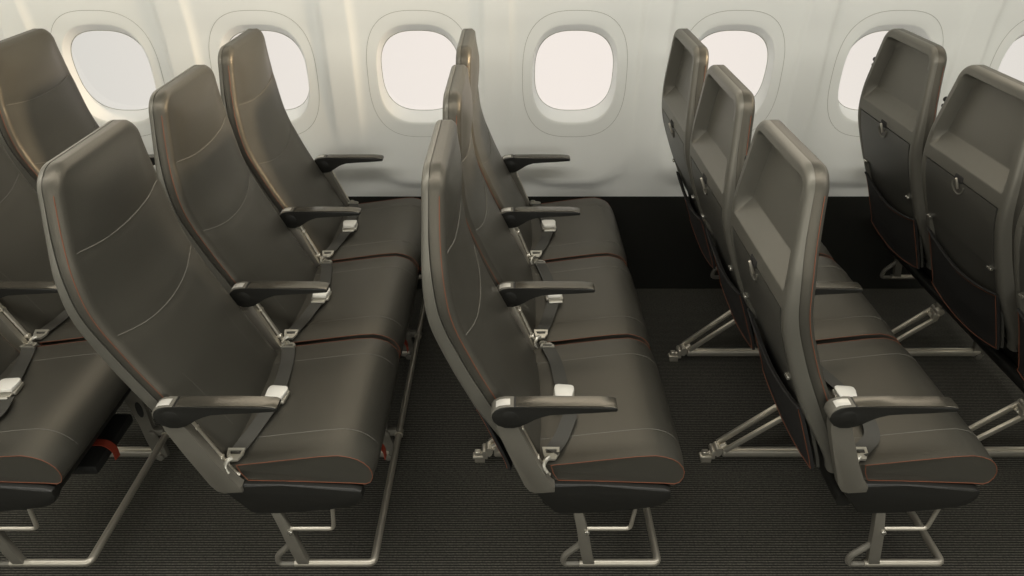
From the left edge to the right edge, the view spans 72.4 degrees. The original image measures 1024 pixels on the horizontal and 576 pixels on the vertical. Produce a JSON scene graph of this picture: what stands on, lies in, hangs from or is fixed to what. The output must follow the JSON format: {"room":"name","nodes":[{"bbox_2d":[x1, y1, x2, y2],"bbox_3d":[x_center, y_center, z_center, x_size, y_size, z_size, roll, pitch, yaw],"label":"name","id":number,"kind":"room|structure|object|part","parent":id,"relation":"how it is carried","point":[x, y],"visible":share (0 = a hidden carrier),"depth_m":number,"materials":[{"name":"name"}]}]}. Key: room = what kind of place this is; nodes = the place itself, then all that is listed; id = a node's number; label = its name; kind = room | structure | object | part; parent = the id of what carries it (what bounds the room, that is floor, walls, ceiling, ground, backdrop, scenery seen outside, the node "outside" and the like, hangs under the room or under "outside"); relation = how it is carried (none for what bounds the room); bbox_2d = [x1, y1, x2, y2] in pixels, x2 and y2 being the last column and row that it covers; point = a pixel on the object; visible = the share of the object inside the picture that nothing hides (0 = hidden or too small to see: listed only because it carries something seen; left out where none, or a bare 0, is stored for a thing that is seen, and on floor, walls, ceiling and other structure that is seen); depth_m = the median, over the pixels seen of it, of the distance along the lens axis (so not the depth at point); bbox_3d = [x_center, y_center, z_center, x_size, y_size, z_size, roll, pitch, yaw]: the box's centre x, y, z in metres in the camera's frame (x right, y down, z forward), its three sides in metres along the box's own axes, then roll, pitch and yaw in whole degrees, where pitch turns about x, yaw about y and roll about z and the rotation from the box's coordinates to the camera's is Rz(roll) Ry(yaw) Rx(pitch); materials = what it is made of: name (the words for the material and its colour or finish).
{"room":"aircraft cabin","nodes":[
{"label":"aircraft cabin","id":0,"kind":"room"},
{"bbox_2d":[0,289,1023,575],"bbox_3d":[0.565,1.084,1.554,7.494,0.001,4.300,0,32,0],"label":"floor","id":1,"kind":"structure","parent":0,"point":[449,513],"depth_m":2.18,"materials":[{"name":"carpet"}]},
{"bbox_2d":[0,28,169,566],"bbox_3d":[-1.406,-0.068,2.257,0.624,1.217,1.545,0,32,0],"label":"seat","id":2,"kind":"object","parent":1,"relation":"on","point":[60,400],"visible":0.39,"depth_m":2.08,"materials":[{"name":"grey leather"}]},
{"bbox_3d":[-1.556,0.004,1.709,0.264,0.762,0.450,0,32,0],"label":"backrest","id":3,"kind":"part","parent":2,"relation":"part of","materials":[{"name":"grey leather"}]},
{"bbox_3d":[-1.492,0.129,2.080,0.116,0.241,0.018,0,32,0],"label":"frame","id":4,"kind":"part","parent":2,"relation":"part of","materials":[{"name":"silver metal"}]},
{"bbox_3d":[-1.270,0.585,1.776,0.130,0.086,0.011,0,32,0],"label":"stay rod","id":5,"kind":"part","parent":2,"relation":"part of","materials":[{"name":"silver metal"}]},
{"bbox_3d":[-1.425,0.019,2.012,0.282,0.064,0.036,0,32,0],"label":"armrest","id":6,"kind":"part","parent":2,"relation":"part of","materials":[{"name":"black plastic"}]},
{"bbox_3d":[-1.556,-0.259,2.134,0.264,0.762,0.450,0,32,0],"label":"backrest","id":7,"kind":"part","parent":2,"relation":"part of","materials":[{"name":"grey leather"}]},
{"bbox_3d":[-1.556,-0.523,2.559,0.264,0.762,0.450,0,32,0],"label":"backrest","id":8,"kind":"part","parent":2,"relation":"part of","materials":[{"name":"grey leather"}]},
{"bbox_2d":[35,317,85,345],"bbox_3d":[-1.291,0.049,2.325,0.393,0.103,0.478,0,32,0],"label":"seat cushion","id":9,"kind":"object","parent":2,"relation":"on","point":[48,330],"depth_m":2.14,"materials":[{"name":"grey leather"}]},
{"bbox_2d":[0,341,128,483],"bbox_3d":[-1.291,0.313,1.900,0.393,0.103,0.478,0,32,0],"label":"seat cushion","id":10,"kind":"object","parent":2,"relation":"on","point":[55,399],"depth_m":1.84,"materials":[{"name":"grey leather"}]},
{"bbox_3d":[-1.374,0.544,2.338,0.412,0.032,0.026,0,32,0],"label":"foot rail","id":11,"kind":"part","parent":2,"relation":"part of","materials":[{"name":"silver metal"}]},
{"bbox_3d":[-1.196,0.429,2.266,0.097,0.327,0.018,0,32,0],"label":"leg","id":12,"kind":"part","parent":2,"relation":"part of","materials":[{"name":"grey metal"}]},
{"bbox_2d":[37,28,424,566],"bbox_3d":[-0.646,-0.068,2.257,0.624,1.217,1.545,0,32,0],"label":"seat","id":13,"kind":"object","parent":1,"relation":"on","point":[260,312],"visible":1,"depth_m":1.86,"materials":[{"name":"black leather"}]},
{"bbox_3d":[-0.796,0.004,1.709,0.264,0.762,0.450,0,32,0],"label":"backrest","id":14,"kind":"part","parent":13,"relation":"part of","materials":[{"name":"grey leather"}]},
{"bbox_3d":[-0.781,0.270,1.579,0.052,0.038,0.035,0,32,0],"label":"arm trim","id":15,"kind":"part","parent":13,"relation":"part of","materials":[{"name":"grey metal"}]},
{"bbox_3d":[-0.728,0.393,1.654,0.144,0.241,0.026,0,32,0],"label":"frame","id":16,"kind":"part","parent":13,"relation":"part of","materials":[{"name":"grey plastic"}]},
{"bbox_3d":[-0.665,0.283,1.587,0.282,0.064,0.036,0,32,0],"label":"armrest","id":17,"kind":"part","parent":13,"relation":"part of","materials":[{"name":"black plastic"}]},
{"bbox_3d":[-0.796,-0.259,2.134,0.264,0.762,0.450,0,32,0],"label":"backrest","id":18,"kind":"part","parent":13,"relation":"part of","materials":[{"name":"grey leather"}]},
{"bbox_3d":[-0.781,0.006,2.004,0.052,0.038,0.035,0,32,0],"label":"arm trim","id":19,"kind":"part","parent":13,"relation":"part of","materials":[{"name":"grey metal"}]},
{"bbox_3d":[-0.732,0.129,2.080,0.116,0.241,0.018,0,32,0],"label":"frame","id":20,"kind":"part","parent":13,"relation":"part of","materials":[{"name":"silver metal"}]},
{"bbox_3d":[-0.665,0.019,2.012,0.282,0.064,0.036,0,32,0],"label":"armrest","id":21,"kind":"part","parent":13,"relation":"part of","materials":[{"name":"black plastic"}]},
{"bbox_3d":[-0.796,-0.523,2.559,0.264,0.762,0.450,0,32,0],"label":"backrest","id":22,"kind":"part","parent":13,"relation":"part of","materials":[{"name":"grey leather"}]},
{"bbox_3d":[-0.781,-0.257,2.429,0.052,0.038,0.035,0,32,0],"label":"arm trim","id":23,"kind":"part","parent":13,"relation":"part of","materials":[{"name":"grey metal"}]},
{"bbox_3d":[-0.732,-0.135,2.505,0.116,0.241,0.018,0,32,0],"label":"frame","id":24,"kind":"part","parent":13,"relation":"part of","materials":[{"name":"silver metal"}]},
{"bbox_3d":[-0.510,0.585,1.776,0.130,0.086,0.011,0,32,0],"label":"stay rod","id":25,"kind":"part","parent":13,"relation":"part of","materials":[{"name":"silver metal"}]},
{"bbox_2d":[230,338,398,483],"bbox_3d":[-0.531,0.313,1.900,0.393,0.103,0.478,0,32,0],"label":"seat cushion","id":26,"kind":"object","parent":13,"relation":"on","point":[329,423],"depth_m":1.81,"materials":[{"name":"grey leather"}]},
{"bbox_3d":[-0.665,-0.244,2.437,0.282,0.064,0.036,0,32,0],"label":"armrest","id":27,"kind":"part","parent":13,"relation":"part of","materials":[{"name":"black plastic"}]},
{"bbox_3d":[-0.728,-0.399,2.931,0.144,0.241,0.026,0,32,0],"label":"frame","id":28,"kind":"part","parent":13,"relation":"part of","materials":[{"name":"grey"}]},
{"bbox_2d":[280,256,417,353],"bbox_3d":[-0.531,0.049,2.325,0.393,0.103,0.478,0,32,0],"label":"seat cushion","id":29,"kind":"object","parent":13,"relation":"on","point":[369,297],"depth_m":2.25,"materials":[{"name":"grey leather"}]},
{"bbox_3d":[-0.665,-0.508,2.862,0.282,0.064,0.036,0,32,0],"label":"armrest","id":30,"kind":"part","parent":13,"relation":"part of","materials":[{"name":"black plastic"}]},
{"bbox_2d":[319,198,420,270],"bbox_3d":[-0.531,-0.214,2.750,0.393,0.103,0.478,0,32,0],"label":"seat cushion","id":31,"kind":"object","parent":13,"relation":"on","point":[392,227],"depth_m":2.67,"materials":[{"name":"grey leather"}]},
{"bbox_3d":[-0.436,0.429,2.266,0.097,0.327,0.018,0,32,0],"label":"leg","id":32,"kind":"part","parent":13,"relation":"part of","materials":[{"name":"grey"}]},
{"bbox_3d":[-0.614,0.255,2.805,0.412,0.032,0.026,0,32,0],"label":"foot rail","id":33,"kind":"part","parent":13,"relation":"part of","materials":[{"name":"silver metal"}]},
{"bbox_3d":[-0.436,0.139,2.733,0.097,0.327,0.018,0,32,0],"label":"leg","id":34,"kind":"part","parent":13,"relation":"part of","materials":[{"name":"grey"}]},
{"bbox_2d":[421,28,684,566],"bbox_3d":[0.114,-0.068,2.257,0.624,1.217,1.545,0,32,0],"label":"seat","id":35,"kind":"object","parent":1,"relation":"on","point":[533,307],"visible":1,"depth_m":1.84,"materials":[{"name":"black leather"}]},
{"bbox_3d":[-0.087,0.547,2.340,0.089,0.084,0.040,0,32,0],"label":"leg","id":36,"kind":"part","parent":35,"relation":"part of","materials":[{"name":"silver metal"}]},
{"bbox_3d":[-0.036,0.004,1.709,0.264,0.762,0.450,0,32,0],"label":"backrest","id":37,"kind":"part","parent":35,"relation":"part of","materials":[{"name":"grey leather"}]},
{"bbox_3d":[-0.036,-0.259,2.134,0.264,0.762,0.450,0,32,0],"label":"backrest","id":38,"kind":"part","parent":35,"relation":"part of","materials":[{"name":"grey leather"}]},
{"bbox_3d":[-0.036,-0.523,2.559,0.264,0.762,0.450,0,32,0],"label":"backrest","id":39,"kind":"part","parent":35,"relation":"part of","materials":[{"name":"grey leather"}]},
{"bbox_3d":[0.146,0.544,2.338,0.412,0.032,0.026,0,32,0],"label":"foot rail","id":40,"kind":"part","parent":35,"relation":"part of","materials":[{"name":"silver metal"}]},
{"bbox_3d":[-0.021,0.270,1.579,0.052,0.038,0.035,0,32,0],"label":"arm trim","id":41,"kind":"part","parent":35,"relation":"part of","materials":[{"name":"grey metal"}]},
{"bbox_3d":[-0.021,0.006,2.004,0.052,0.038,0.035,0,32,0],"label":"arm trim","id":42,"kind":"part","parent":35,"relation":"part of","materials":[{"name":"grey metal"}]},
{"bbox_3d":[-0.021,-0.257,2.429,0.052,0.038,0.035,0,32,0],"label":"arm trim","id":43,"kind":"part","parent":35,"relation":"part of","materials":[{"name":"grey metal"}]},
{"bbox_3d":[0.032,-0.399,2.931,0.144,0.241,0.026,0,32,0],"label":"frame","id":44,"kind":"part","parent":35,"relation":"part of","materials":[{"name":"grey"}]},
{"bbox_3d":[0.028,-0.135,2.505,0.116,0.241,0.018,0,32,0],"label":"frame","id":45,"kind":"part","parent":35,"relation":"part of","materials":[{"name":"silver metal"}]},
{"bbox_3d":[0.028,0.129,2.080,0.116,0.241,0.018,0,32,0],"label":"frame","id":46,"kind":"part","parent":35,"relation":"part of","materials":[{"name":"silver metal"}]},
{"bbox_3d":[0.032,0.393,1.654,0.144,0.241,0.026,0,32,0],"label":"frame","id":47,"kind":"part","parent":35,"relation":"part of","materials":[{"name":"grey plastic"}]},
{"bbox_3d":[0.095,-0.508,2.862,0.282,0.064,0.036,0,32,0],"label":"armrest","id":48,"kind":"part","parent":35,"relation":"part of","materials":[{"name":"black plastic"}]},
{"bbox_3d":[0.095,-0.244,2.437,0.282,0.064,0.036,0,32,0],"label":"armrest","id":49,"kind":"part","parent":35,"relation":"part of","materials":[{"name":"black plastic"}]},
{"bbox_3d":[0.095,0.019,2.012,0.282,0.064,0.036,0,32,0],"label":"armrest","id":50,"kind":"part","parent":35,"relation":"part of","materials":[{"name":"black plastic"}]},
{"bbox_3d":[0.095,0.283,1.587,0.282,0.064,0.036,0,32,0],"label":"armrest","id":51,"kind":"part","parent":35,"relation":"part of","materials":[{"name":"black plastic"}]},
{"bbox_2d":[528,198,626,263],"bbox_3d":[0.229,-0.214,2.750,0.393,0.103,0.478,0,32,0],"label":"seat cushion","id":52,"kind":"object","parent":35,"relation":"on","point":[594,232],"depth_m":2.66,"materials":[{"name":"grey leather"}]},
{"bbox_2d":[530,256,649,346],"bbox_3d":[0.229,0.049,2.325,0.393,0.103,0.478,0,32,0],"label":"seat cushion","id":53,"kind":"object","parent":35,"relation":"on","point":[613,311],"depth_m":2.24,"materials":[{"name":"grey leather"}]},
{"bbox_2d":[533,338,683,483],"bbox_3d":[0.229,0.313,1.900,0.393,0.103,0.478,0,32,0],"label":"seat cushion","id":54,"kind":"object","parent":35,"relation":"on","point":[637,443],"depth_m":1.78,"materials":[{"name":"grey leather"}]},
{"bbox_3d":[0.250,0.585,1.776,0.130,0.086,0.011,0,32,0],"label":"stay rod","id":55,"kind":"part","parent":35,"relation":"part of","materials":[{"name":"silver metal"}]},
{"bbox_2d":[662,28,996,566],"bbox_3d":[0.874,-0.068,2.257,0.624,1.217,1.545,0,32,0],"label":"seat","id":56,"kind":"object","parent":1,"relation":"on","point":[853,402],"visible":1,"depth_m":1.78,"materials":[{"name":"black leather"}]},
{"bbox_3d":[0.673,0.257,2.807,0.089,0.084,0.040,0,32,0],"label":"leg","id":57,"kind":"part","parent":56,"relation":"part of","materials":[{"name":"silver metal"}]},
{"bbox_3d":[0.724,-0.523,2.559,0.264,0.762,0.450,0,32,0],"label":"backrest","id":58,"kind":"part","parent":56,"relation":"part of","materials":[{"name":"grey plastic"}]},
{"bbox_3d":[0.673,0.547,2.340,0.089,0.084,0.040,0,32,0],"label":"leg","id":59,"kind":"part","parent":56,"relation":"part of","materials":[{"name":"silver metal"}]},
{"bbox_3d":[0.906,0.255,2.805,0.412,0.032,0.026,0,32,0],"label":"foot rail","id":60,"kind":"part","parent":56,"relation":"part of","materials":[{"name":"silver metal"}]},
{"bbox_3d":[0.724,-0.259,2.134,0.264,0.762,0.450,0,32,0],"label":"backrest","id":61,"kind":"part","parent":56,"relation":"part of","materials":[{"name":"grey plastic"}]},
{"bbox_3d":[0.906,0.544,2.338,0.412,0.032,0.026,0,32,0],"label":"foot rail","id":62,"kind":"part","parent":56,"relation":"part of","materials":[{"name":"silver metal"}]},
{"bbox_3d":[0.724,0.004,1.709,0.264,0.762,0.450,0,32,0],"label":"backrest","id":63,"kind":"part","parent":56,"relation":"part of","materials":[{"name":"grey leather"}]},
{"bbox_2d":[819,242,831,258],"bbox_3d":[0.989,-0.214,2.750,0.393,0.103,0.478,0,32,0],"label":"seat cushion","id":64,"kind":"object","parent":56,"relation":"on","point":[823,251],"depth_m":2.54,"materials":[{"name":"grey leather"}]},
{"bbox_3d":[0.855,0.019,2.012,0.282,0.064,0.036,0,32,0],"label":"armrest","id":65,"kind":"part","parent":56,"relation":"part of","materials":[{"name":"black plastic"}]},
{"bbox_3d":[0.739,0.270,1.579,0.052,0.038,0.035,0,32,0],"label":"arm trim","id":66,"kind":"part","parent":56,"relation":"part of","materials":[{"name":"grey metal"}]},
{"bbox_3d":[0.792,0.393,1.654,0.144,0.241,0.026,0,32,0],"label":"frame","id":67,"kind":"part","parent":56,"relation":"part of","materials":[{"name":"grey plastic"}]},
{"bbox_2d":[813,256,897,343],"bbox_3d":[0.989,0.049,2.325,0.393,0.103,0.478,0,32,0],"label":"seat cushion","id":68,"kind":"object","parent":56,"relation":"on","point":[849,316],"depth_m":2.18,"materials":[{"name":"grey leather"}]},
{"bbox_3d":[0.855,0.283,1.587,0.282,0.064,0.036,0,32,0],"label":"armrest","id":69,"kind":"part","parent":56,"relation":"part of","materials":[{"name":"black plastic"}]},
{"bbox_2d":[817,338,995,483],"bbox_3d":[0.989,0.313,1.900,0.393,0.103,0.478,0,32,0],"label":"seat cushion","id":70,"kind":"object","parent":56,"relation":"on","point":[928,448],"depth_m":1.75,"materials":[{"name":"grey leather"}]},
{"bbox_3d":[1.010,0.585,1.776,0.130,0.086,0.011,0,32,0],"label":"stay rod","id":71,"kind":"part","parent":56,"relation":"part of","materials":[{"name":"silver metal"}]},
{"bbox_2d":[858,28,1023,456],"bbox_3d":[1.634,-0.068,2.257,0.624,1.217,1.545,0,32,0],"label":"seat","id":72,"kind":"object","parent":1,"relation":"on","point":[946,190],"visible":0.95,"depth_m":2.25,"materials":[{"name":"black leather"}]},
{"bbox_3d":[1.484,-0.523,2.559,0.264,0.762,0.450,0,32,0],"label":"backrest","id":73,"kind":"part","parent":72,"relation":"part of","materials":[{"name":"grey plastic"}]},
{"bbox_3d":[1.666,0.255,2.805,0.412,0.032,0.026,0,32,0],"label":"foot rail","id":74,"kind":"part","parent":72,"relation":"part of","materials":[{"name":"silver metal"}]},
{"bbox_3d":[1.843,0.139,2.733,0.097,0.327,0.018,0,32,0],"label":"leg","id":75,"kind":"part","parent":72,"relation":"part of","materials":[{"name":"grey metal"}]},
{"bbox_3d":[1.484,-0.259,2.134,0.264,0.762,0.450,0,32,0],"label":"backrest","id":76,"kind":"part","parent":72,"relation":"part of","materials":[{"name":"grey plastic"}]},
{"bbox_3d":[1.666,0.544,2.338,0.412,0.032,0.026,0,32,0],"label":"foot rail","id":77,"kind":"part","parent":72,"relation":"part of","materials":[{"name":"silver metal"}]},
{"bbox_2d":[1004,324,1018,349],"bbox_3d":[1.749,0.049,2.325,0.393,0.103,0.478,0,32,0],"label":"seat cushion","id":78,"kind":"object","parent":72,"relation":"on","point":[1014,344],"depth_m":2.16,"materials":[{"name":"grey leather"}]},
{"bbox_2d":[0,0,1023,195],"bbox_3d":[0.565,-0.992,2.681,7.494,1.459,0.252,0,32,0],"label":"wall","id":79,"kind":"structure","parent":0,"point":[633,156],"depth_m":2.78,"materials":[{"name":"white plastic"}]},
{"bbox_2d":[51,10,164,135],"bbox_3d":[-1.621,-0.873,2.854,0.422,0.506,0.084,0,32,0],"label":"window","id":80,"kind":"structure","parent":79,"relation":"attached to","point":[78,10],"depth_m":2.77,"materials":[{"name":"plastic"}]},
{"bbox_2d":[209,10,318,133],"bbox_3d":[-0.997,-0.873,2.854,0.422,0.506,0.084,0,32,0],"label":"window","id":81,"kind":"structure","parent":79,"relation":"attached to","point":[240,10],"depth_m":2.76,"materials":[{"name":"plastic"}]},
{"bbox_2d":[366,10,460,136],"bbox_3d":[-0.372,-0.873,2.854,0.422,0.506,0.084,0,32,0],"label":"window","id":82,"kind":"structure","parent":79,"relation":"attached to","point":[403,10],"depth_m":2.78,"materials":[{"name":"plastic"}]},
{"bbox_2d":[522,10,627,136],"bbox_3d":[0.253,-0.873,2.854,0.422,0.506,0.084,0,32,0],"label":"window","id":83,"kind":"structure","parent":79,"relation":"attached to","point":[566,10],"depth_m":2.82,"materials":[{"name":"plastic"}]},
{"bbox_2d":[691,10,784,129],"bbox_3d":[0.877,-0.873,2.854,0.422,0.506,0.084,0,32,0],"label":"window","id":84,"kind":"structure","parent":79,"relation":"attached to","point":[728,10],"depth_m":2.76,"materials":[{"name":"plastic"}]},
{"bbox_2d":[827,10,942,136],"bbox_3d":[1.502,-0.873,2.854,0.422,0.506,0.084,0,32,0],"label":"window","id":85,"kind":"structure","parent":79,"relation":"attached to","point":[891,10],"depth_m":2.76,"materials":[{"name":"plastic"}]},
{"bbox_2d":[348,196,923,288],"bbox_3d":[0.565,-0.219,3.235,7.494,0.443,0.130,0,32,0],"label":"wall","id":86,"kind":"structure","parent":0,"point":[662,250],"depth_m":3.19,"materials":[{"name":"black carpet"}]}
]}

